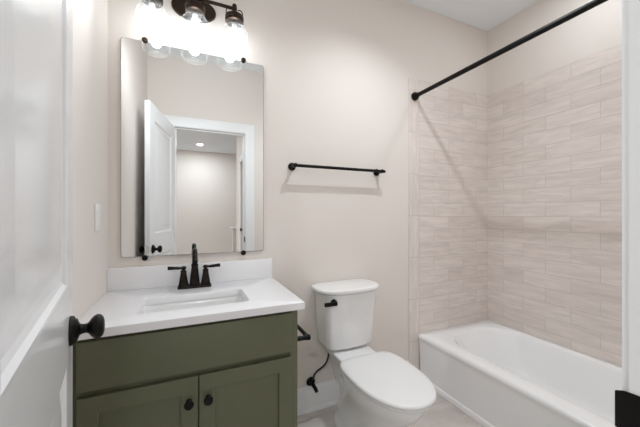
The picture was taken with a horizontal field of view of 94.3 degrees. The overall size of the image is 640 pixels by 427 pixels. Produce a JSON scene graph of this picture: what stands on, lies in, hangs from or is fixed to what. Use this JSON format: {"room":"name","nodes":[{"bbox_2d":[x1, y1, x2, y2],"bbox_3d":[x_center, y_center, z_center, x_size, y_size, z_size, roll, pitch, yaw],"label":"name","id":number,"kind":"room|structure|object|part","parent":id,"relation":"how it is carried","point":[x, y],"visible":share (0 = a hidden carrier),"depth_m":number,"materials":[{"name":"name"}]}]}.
{"room":"bathroom","nodes":[
{"label":"bathroom","id":0,"kind":"room"},
{"bbox_2d":[73,0,107,319],"bbox_3d":[-0.750,-0.159,0.705,0.100,2.730,1.502,0,0,-24],"label":"wall","id":1,"kind":"structure","parent":0,"point":[90,17],"depth_m":1.15,"materials":[{"name":"white paint"}]},
{"bbox_2d":[95,204,100,231],"bbox_3d":[-0.930,0.016,1.245,0.010,0.114,0.074,0,0,-24],"label":"light switch","id":2,"kind":"object","parent":1,"relation":"attached to","point":[97,206],"visible":1,"depth_m":1.23,"materials":[{"name":"white plastic"}]},
{"bbox_2d":[108,0,487,387],"bbox_3d":[0.177,-0.159,1.988,2.835,2.730,0.109,0,0,-24],"label":"wall","id":3,"kind":"structure","parent":0,"point":[341,77],"depth_m":1.99,"materials":[{"name":"white paint"}]},
{"bbox_2d":[107,258,271,291],"bbox_3d":[-0.642,0.312,1.562,0.792,0.108,0.021,0,0,-24],"label":"backsplash","id":4,"kind":"structure","parent":3,"relation":"attached to","point":[139,277],"depth_m":1.51,"materials":[{"name":"white stone"}]},
{"bbox_2d":[135,0,247,54],"bbox_3d":[-0.624,-0.993,1.486,0.507,0.286,0.176,0,0,-24],"label":"vanity light","id":5,"kind":"object","parent":3,"relation":"attached to","point":[196,11],"visible":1,"depth_m":1.50,"materials":[{"name":"brown metal"}]},
{"bbox_2d":[149,2,154,8],"bbox_3d":[-0.786,-0.971,1.391,0.027,0.024,0.027,0,0,-24],"label":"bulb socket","id":6,"kind":"object","parent":5,"relation":"attached to","point":[151,4],"depth_m":1.38,"materials":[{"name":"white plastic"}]},
{"bbox_3d":[-0.786,-0.921,1.391,0.050,0.076,0.050,0,0,-24],"label":"bulb","id":7,"kind":"part","parent":5,"relation":"part of","materials":[{"name":"white glass"}]},
{"bbox_2d":[192,13,197,18],"bbox_3d":[-0.616,-0.971,1.466,0.027,0.024,0.027,0,0,-24],"label":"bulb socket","id":8,"kind":"object","parent":5,"relation":"attached to","point":[194,15],"depth_m":1.46,"materials":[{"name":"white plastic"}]},
{"bbox_3d":[-0.616,-0.921,1.466,0.050,0.076,0.050,0,0,-24],"label":"bulb","id":9,"kind":"part","parent":5,"relation":"part of","materials":[{"name":"white glass"}]},
{"bbox_3d":[-0.444,-0.921,1.542,0.050,0.076,0.050,0,0,-24],"label":"bulb","id":10,"kind":"part","parent":5,"relation":"part of","materials":[{"name":"white glass"}]},
{"bbox_2d":[121,37,263,260],"bbox_3d":[-0.640,-0.321,1.565,0.692,1.102,0.020,0,0,-24],"label":"mirror","id":11,"kind":"object","parent":3,"relation":"attached to","point":[192,123],"visible":1,"depth_m":1.54,"materials":[{"name":"silver mirror"}]},
{"bbox_2d":[306,353,328,392],"bbox_3d":[-0.012,0.925,1.797,0.112,0.272,0.106,0,0,-24],"label":"water supply valve","id":12,"kind":"object","parent":3,"relation":"attached to","point":[310,381],"visible":0.96,"depth_m":1.78,"materials":[{"name":"black metal"}]},
{"bbox_2d":[288,163,385,175],"bbox_3d":[0.123,-0.283,1.873,0.656,0.047,0.075,0,0,-24],"label":"towel bar","id":13,"kind":"object","parent":3,"relation":"attached to","point":[291,166],"visible":1,"depth_m":1.82,"materials":[{"name":"black metal"}]},
{"bbox_3d":[-0.155,-0.283,1.750,0.047,0.047,0.075,0,0,-24],"label":"post","id":14,"kind":"part","parent":13,"relation":"part of","materials":[{"name":"black metal"}]},
{"bbox_3d":[0.400,-0.283,1.996,0.047,0.047,0.075,0,0,-24],"label":"post","id":15,"kind":"part","parent":13,"relation":"part of","materials":[{"name":"black metal"}]},
{"bbox_2d":[297,361,408,415],"bbox_3d":[0.175,1.132,1.923,1.024,0.148,0.026,0,0,-24],"label":"baseboard","id":16,"kind":"structure","parent":3,"relation":"attached to","point":[308,401],"depth_m":1.84,"materials":[{"name":"white paint"}]},
{"bbox_2d":[297,392,483,426],"bbox_3d":[1.010,1.256,-1.045,4.400,0.100,6.330,0,0,-24],"label":"floor","id":17,"kind":"structure","parent":0,"point":[443,413],"depth_m":1.75,"materials":[{"name":"tile"}]},
{"bbox_2d":[73,310,296,426],"bbox_3d":[-0.540,0.801,1.314,0.773,0.809,0.554,0,0,-24],"label":"vanity cabinet","id":18,"kind":"object","parent":17,"relation":"on","point":[239,372],"visible":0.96,"depth_m":1.08,"materials":[{"name":"green paint"}]},
{"bbox_3d":[-0.614,0.843,1.023,0.359,0.497,0.019,0,0,-24],"label":"cabinet door","id":19,"kind":"part","parent":18,"relation":"part of","materials":[{"name":"green paint"}]},
{"bbox_3d":[-0.448,0.492,1.097,0.722,0.161,0.019,0,0,-24],"label":"drawer","id":20,"kind":"part","parent":18,"relation":"part of","materials":[{"name":"green paint"}]},
{"bbox_3d":[-0.468,0.679,1.060,0.033,0.033,0.032,0,0,-24],"label":"knob","id":21,"kind":"part","parent":18,"relation":"part of","materials":[{"name":"black metal"}]},
{"bbox_2d":[77,277,304,340],"bbox_3d":[-0.536,0.381,1.323,0.792,0.030,0.544,0,0,-24],"label":"countertop","id":22,"kind":"structure","parent":18,"relation":"on","point":[121,310],"depth_m":1.19,"materials":[{"name":"white stone"}]},
{"bbox_2d":[141,295,244,313],"bbox_3d":[-0.528,0.461,1.267,0.450,0.128,0.260,0,0,-24],"label":"sink","id":23,"kind":"object","parent":22,"relation":"in","point":[238,298],"visible":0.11,"depth_m":1.36,"materials":[{"name":"white ceramic"}]},
{"bbox_2d":[167,248,219,289],"bbox_3d":[-0.626,0.265,1.482,0.184,0.201,0.179,0,0,20],"label":"faucet","id":24,"kind":"object","parent":22,"relation":"on","point":[195,282],"visible":1,"depth_m":1.47,"materials":[{"name":"black metal"}]},
{"bbox_3d":[-0.700,0.267,1.453,0.084,0.025,0.026,0,0,-24],"label":"lever","id":25,"kind":"part","parent":24,"relation":"part of","materials":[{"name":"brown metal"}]},
{"bbox_3d":[-0.674,0.315,1.465,0.045,0.074,0.045,0,0,-24],"label":"handle","id":26,"kind":"part","parent":24,"relation":"part of","materials":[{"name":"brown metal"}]},
{"bbox_3d":[-0.627,0.300,1.485,0.048,0.103,0.048,0,0,-24],"label":"spout","id":27,"kind":"part","parent":24,"relation":"part of","materials":[{"name":"brown metal"}]},
{"bbox_3d":[-0.580,0.315,1.506,0.045,0.074,0.045,0,0,-24],"label":"handle","id":28,"kind":"part","parent":24,"relation":"part of","materials":[{"name":"brown metal"}]},
{"bbox_3d":[-0.554,0.267,1.518,0.084,0.025,0.026,0,0,-24],"label":"lever","id":29,"kind":"part","parent":24,"relation":"part of","materials":[{"name":"brown metal"}]},
{"bbox_3d":[-0.408,0.679,1.086,0.033,0.033,0.032,0,0,-24],"label":"knob","id":30,"kind":"part","parent":18,"relation":"part of","materials":[{"name":"black metal"}]},
{"bbox_3d":[-0.283,0.843,1.170,0.360,0.497,0.019,0,0,-24],"label":"cabinet door","id":31,"kind":"part","parent":18,"relation":"part of","materials":[{"name":"green paint"}]},
{"bbox_2d":[297,324,310,341],"bbox_3d":[-0.114,0.567,1.413,0.090,0.044,0.175,0,0,-24],"label":"toilet paper holder","id":32,"kind":"object","parent":18,"relation":"attached to","point":[305,336],"visible":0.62,"depth_m":1.36,"materials":[{"name":"black metal"}]},
{"bbox_3d":[-0.087,0.567,1.353,0.090,0.044,0.044,0,0,-24],"label":"post","id":33,"kind":"part","parent":32,"relation":"part of","materials":[{"name":"black metal"}]},
{"bbox_2d":[311,279,436,426],"bbox_3d":[0.269,0.816,1.549,0.414,0.781,0.770,0,0,-24],"label":"toilet","id":34,"kind":"object","parent":17,"relation":"on","point":[377,389],"visible":1,"depth_m":1.56,"materials":[{"name":"white ceramic"}]},
{"bbox_3d":[0.059,0.496,1.645,0.084,0.036,0.037,0,0,-24],"label":"flush lever","id":35,"kind":"part","parent":34,"relation":"part of","materials":[{"name":"black metal"}]},
{"bbox_3d":[0.162,0.442,1.790,0.414,0.033,0.242,0,0,-24],"label":"tank lid","id":36,"kind":"part","parent":34,"relation":"part of","materials":[{"name":"white ceramic"}]},
{"bbox_3d":[0.158,0.623,1.800,0.348,0.330,0.214,0,0,-24],"label":"tank","id":37,"kind":"part","parent":34,"relation":"part of","materials":[{"name":"white ceramic"}]},
{"bbox_3d":[0.283,1.008,1.523,0.332,0.397,0.644,0,0,-24],"label":"bowl","id":38,"kind":"part","parent":34,"relation":"part of","materials":[{"name":"white ceramic"}]},
{"bbox_3d":[0.331,0.801,1.415,0.338,0.014,0.458,0,0,-24],"label":"seat","id":39,"kind":"part","parent":34,"relation":"part of","materials":[{"name":"white plastic"}]},
{"bbox_3d":[0.331,0.779,1.415,0.356,0.024,0.476,0,0,-24],"label":"lid","id":40,"kind":"part","parent":34,"relation":"part of","materials":[{"name":"white plastic"}]},
{"bbox_2d":[418,320,621,426],"bbox_3d":[1.355,1.039,1.639,0.747,0.334,1.486,0,0,-24],"label":"bathtub","id":41,"kind":"object","parent":17,"relation":"on","point":[498,375],"visible":0.94,"depth_m":1.81,"materials":[{"name":"white ceramic"}]},
{"bbox_2d":[402,0,537,31],"bbox_3d":[1.010,-1.574,-1.045,4.400,0.100,6.330,0,0,-24],"label":"ceiling","id":42,"kind":"structure","parent":0,"point":[485,15],"depth_m":2.21,"materials":[{"name":"white paint"}]},
{"bbox_2d":[487,0,621,366],"bbox_3d":[1.746,-0.159,1.813,0.108,2.730,1.502,0,0,-24],"label":"wall","id":43,"kind":"structure","parent":0,"point":[555,98],"depth_m":1.99,"materials":[{"name":"beige tile"}]},
{"bbox_3d":[0.398,-0.159,0.335,4.200,2.730,0.123,0,0,-24],"label":"wall","id":44,"kind":"structure","parent":0,"visible":0},
{"bbox_2d":[0,0,104,426],"bbox_3d":[-0.426,0.182,0.415,0.152,2.023,0.699,0,0,-31],"label":"door","id":45,"kind":"structure","parent":44,"relation":"in","point":[39,329],"depth_m":0.38,"materials":[{"name":"white paint"}]},
{"bbox_3d":[-0.538,0.264,0.688,0.064,0.065,0.065,0,0,-35],"label":"knob","id":46,"kind":"part","parent":45,"relation":"part of","materials":[{"name":"black metal"}]},
{"bbox_2d":[411,0,607,100],"bbox_3d":[0.987,-0.851,1.475,0.060,0.060,1.485,0,0,-24],"label":"shower curtain rod","id":47,"kind":"object","parent":44,"relation":"attached to","point":[415,96],"visible":1,"depth_m":1.47,"materials":[{"name":"black metal"}]},
{"bbox_2d":[615,0,639,426],"bbox_3d":[0.136,0.171,0.221,0.704,2.070,0.126,0,0,-24],"label":"trim","id":48,"kind":"structure","parent":44,"relation":"attached to","point":[627,404],"depth_m":0.40,"materials":[{"name":"white paint"}]},
{"bbox_3d":[0.422,0.268,0.389,0.006,0.054,0.052,0,0,-30],"label":"strike plate","id":49,"kind":"part","parent":48,"relation":"part of","materials":[{"name":"black metal"}]}
]}

